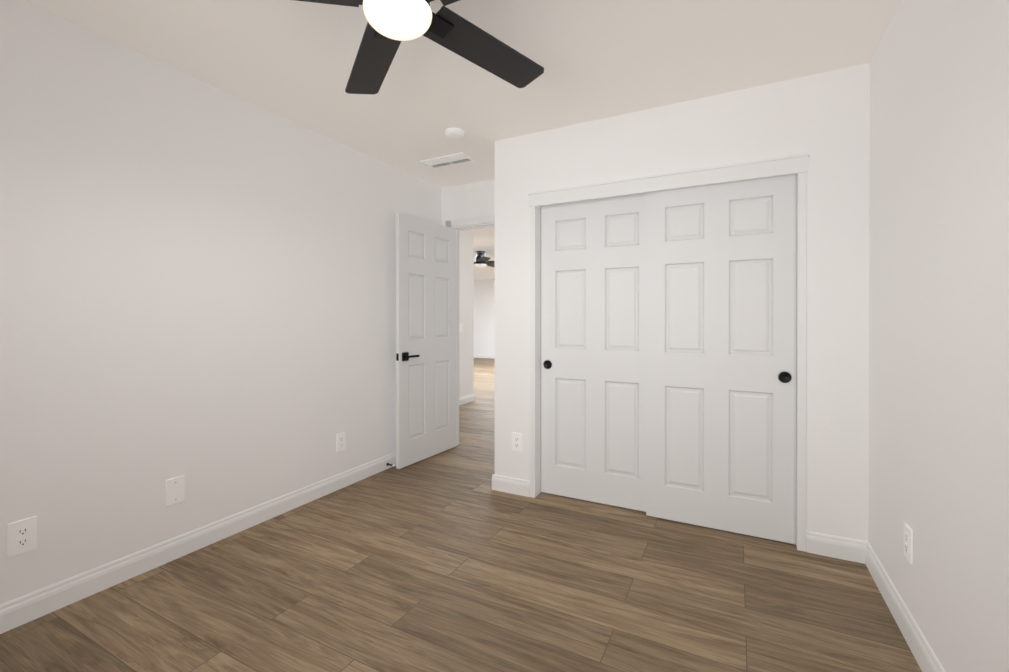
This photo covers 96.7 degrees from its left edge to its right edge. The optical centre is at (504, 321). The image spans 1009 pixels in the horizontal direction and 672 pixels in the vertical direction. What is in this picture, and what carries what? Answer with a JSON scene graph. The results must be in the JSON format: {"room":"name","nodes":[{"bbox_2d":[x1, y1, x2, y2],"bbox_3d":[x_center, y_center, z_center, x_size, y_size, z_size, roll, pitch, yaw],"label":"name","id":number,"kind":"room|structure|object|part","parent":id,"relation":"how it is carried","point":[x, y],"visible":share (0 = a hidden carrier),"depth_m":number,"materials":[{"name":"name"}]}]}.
{"room":"empty bedroom","nodes":[
{"label":"empty bedroom","id":0,"kind":"room"},
{"bbox_2d":[0,0,441,604],"bbox_3d":[-1.582,-0.040,2.462,0.100,2.440,4.300,0,0,27],"label":"wall","id":1,"kind":"structure","parent":0,"point":[196,282],"depth_m":2.20,"materials":[{"name":"white paint"}]},
{"bbox_2d":[7,516,36,557],"bbox_3d":[-1.888,0.843,1.756,0.008,0.128,0.080,0,0,27],"label":"electrical outlet","id":2,"kind":"object","parent":1,"relation":"attached to","point":[21,536],"visible":1,"depth_m":1.75,"materials":[{"name":"white plastic"}]},
{"bbox_2d":[166,475,184,505],"bbox_3d":[-1.640,0.844,2.236,0.007,0.128,0.080,0,0,27],"label":"cover plate","id":3,"kind":"object","parent":1,"relation":"attached to","point":[175,490],"visible":1,"depth_m":2.23,"materials":[{"name":"white plastic"}]},
{"bbox_2d":[0,452,395,633],"bbox_3d":[-1.529,1.128,2.438,0.020,0.105,4.100,0,0,27],"label":"baseboard","id":4,"kind":"structure","parent":1,"relation":"attached to","point":[22,610],"depth_m":2.18,"materials":[{"name":"white paint"}]},
{"bbox_2d":[337,432,345,451],"bbox_3d":[-1.155,0.853,3.173,0.008,0.122,0.076,0,0,27],"label":"electrical outlet","id":5,"kind":"object","parent":1,"relation":"attached to","point":[341,441],"visible":1,"depth_m":3.17,"materials":[{"name":"white plastic"}]},
{"bbox_2d":[0,358,921,671],"bbox_3d":[-1.124,1.214,7.071,9.840,0.100,12.900,0,0,27],"label":"floor","id":6,"kind":"structure","parent":0,"point":[448,560],"depth_m":1.92,"materials":[{"name":"brown wood"}]},
{"bbox_2d":[22,0,901,279],"bbox_3d":[-1.124,-1.326,7.062,9.840,0.100,12.900,0,0,27],"label":"ceiling","id":7,"kind":"structure","parent":0,"point":[293,60],"depth_m":2.14,"materials":[{"name":"white paint"}]},
{"bbox_2d":[296,0,543,94],"bbox_3d":[-0.310,-1.107,1.465,1.279,0.298,1.338,0,0,27],"label":"ceiling fan","id":8,"kind":"object","parent":7,"relation":"hanging from","point":[391,25],"visible":1,"depth_m":1.69,"materials":[{"name":"black wood"}]},
{"bbox_3d":[-0.352,-0.992,1.484,0.224,0.066,0.224,0,0,27],"label":"globe","id":9,"kind":"part","parent":8,"relation":"part of"},
{"bbox_2d":[420,152,475,168],"bbox_3d":[-0.444,-1.259,3.524,0.400,0.010,0.190,0,0,27],"label":"ceiling vent","id":10,"kind":"object","parent":7,"relation":"in","point":[449,160],"visible":1,"depth_m":3.52,"materials":[{"name":"white plastic"}]},
{"bbox_2d":[445,127,464,139],"bbox_3d":[-0.331,-1.244,2.982,0.132,0.035,0.132,0,0,27],"label":"smoke detector","id":11,"kind":"object","parent":7,"relation":"attached to","point":[454,133],"visible":1,"depth_m":2.94,"materials":[{"name":"white plastic"}]},
{"bbox_2d":[474,251,494,267],"bbox_3d":[-0.418,-1.131,8.266,1.338,0.298,1.287,0,0,27],"label":"ceiling fan","id":12,"kind":"object","parent":7,"relation":"hanging from","point":[481,259],"visible":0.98,"depth_m":8.15,"materials":[{"name":"black metal"}]},
{"bbox_3d":[-0.432,-1.015,8.226,0.224,0.066,0.224,0,0,27],"label":"globe","id":13,"kind":"part","parent":12,"relation":"part of","materials":[{"name":"white glass"}]},
{"bbox_2d":[459,231,469,397],"bbox_3d":[-1.014,-0.051,5.625,0.100,2.440,2.040,0,0,27],"label":"wall","id":14,"kind":"structure","parent":0,"point":[466,313],"depth_m":6.38,"materials":[{"name":"white paint"}]},
{"bbox_2d":[459,394,474,404],"bbox_3d":[-0.918,1.116,5.692,0.015,0.105,2.040,0,0,27],"label":"baseboard","id":15,"kind":"structure","parent":14,"relation":"attached to","point":[469,398],"depth_m":6.41,"materials":[{"name":"white paint"}]},
{"bbox_2d":[442,179,494,441],"bbox_3d":[0.787,-0.044,3.601,3.060,2.440,0.100,0,0,27],"label":"wall","id":16,"kind":"structure","parent":0,"point":[470,200],"depth_m":4.12,"materials":[{"name":"white paint"}]},
{"bbox_2d":[396,213,455,468],"bbox_3d":[-0.663,0.154,3.872,0.125,2.022,0.748,0,0,27],"label":"bedroom door","id":17,"kind":"structure","parent":16,"relation":"in","point":[425,339],"depth_m":3.81,"materials":[{"name":"paint"}]},
{"bbox_2d":[445,215,494,445],"bbox_3d":[-0.119,0.113,4.070,0.916,2.123,0.132,0,0,27],"label":"door frame","id":18,"kind":"structure","parent":16,"relation":"attached to","point":[475,221],"depth_m":4.23,"materials":[{"name":"white paint"}]},
{"bbox_2d":[470,234,473,393],"bbox_3d":[-3.022,-0.059,7.869,5.730,2.440,0.100,0,0,27],"label":"wall","id":19,"kind":"structure","parent":0,"point":[471,235],"depth_m":6.55,"materials":[{"name":"white paint"}]},
{"bbox_2d":[474,279,494,354],"bbox_3d":[0.895,-0.077,13.228,7.760,2.440,0.100,0,0,27],"label":"wall","id":20,"kind":"structure","parent":0,"point":[484,317],"depth_m":13.95,"materials":[{"name":"white paint"}]},
{"bbox_2d":[474,354,494,357],"bbox_3d":[0.869,1.091,13.182,7.560,0.105,0.015,0,0,27],"label":"baseboard","id":21,"kind":"structure","parent":20,"relation":"attached to","point":[475,355],"depth_m":13.96,"materials":[{"name":"white paint"}]},
{"bbox_2d":[495,63,869,541],"bbox_3d":[0.884,-0.041,2.723,2.080,2.440,0.130,0,0,27],"label":"wall","id":22,"kind":"structure","parent":0,"point":[823,119],"depth_m":2.32,"materials":[{"name":"white paint"}]},
{"bbox_2d":[492,474,515,490],"bbox_3d":[0.093,1.124,3.476,0.015,0.105,0.765,0,0,27],"label":"baseboard","id":23,"kind":"structure","parent":22,"relation":"attached to","point":[498,481],"depth_m":3.11,"materials":[{"name":"white paint"}]},
{"bbox_2d":[512,432,521,451],"bbox_3d":[0.084,0.823,3.062,0.076,0.122,0.008,0,0,27],"label":"electrical outlet","id":24,"kind":"object","parent":22,"relation":"attached to","point":[516,441],"visible":1,"depth_m":3.06,"materials":[{"name":"white plastic"}]},
{"bbox_2d":[541,193,646,511],"bbox_3d":[0.592,0.189,2.911,0.762,1.962,0.044,0,0,27],"label":"closet door","id":25,"kind":"structure","parent":22,"relation":"in","point":[593,347],"depth_m":2.90,"materials":[{"name":"paint"}]},
{"bbox_2d":[527,153,809,551],"bbox_3d":[0.887,0.160,2.707,1.572,2.038,0.156,0,0,27],"label":"trim","id":26,"kind":"structure","parent":22,"relation":"attached to","point":[797,164],"depth_m":2.53,"materials":[{"name":"white paint"}]},
{"bbox_2d":[646,174,796,543],"bbox_3d":[1.200,0.190,2.540,0.762,1.962,0.044,0,0,27],"label":"closet door","id":27,"kind":"structure","parent":22,"relation":"in","point":[721,306],"depth_m":2.51,"materials":[{"name":"paint"}]},
{"bbox_2d":[868,0,1008,671],"bbox_3d":[1.224,-0.035,1.009,0.100,2.440,4.300,0,0,27],"label":"wall","id":28,"kind":"structure","parent":0,"point":[939,294],"depth_m":1.40,"materials":[{"name":"white paint"}]},
{"bbox_2d":[860,540,944,671],"bbox_3d":[1.000,1.134,0.707,0.015,0.105,3.350,0,0,27],"label":"baseboard","id":29,"kind":"structure","parent":28,"relation":"attached to","point":[920,648],"depth_m":1.71,"materials":[{"name":"white paint"}]},
{"bbox_2d":[904,523,912,563],"bbox_3d":[1.507,0.828,1.677,0.008,0.122,0.076,0,0,27],"label":"electrical outlet","id":30,"kind":"object","parent":28,"relation":"attached to","point":[908,543],"visible":1,"depth_m":1.66,"materials":[{"name":"white plastic"}]}
]}

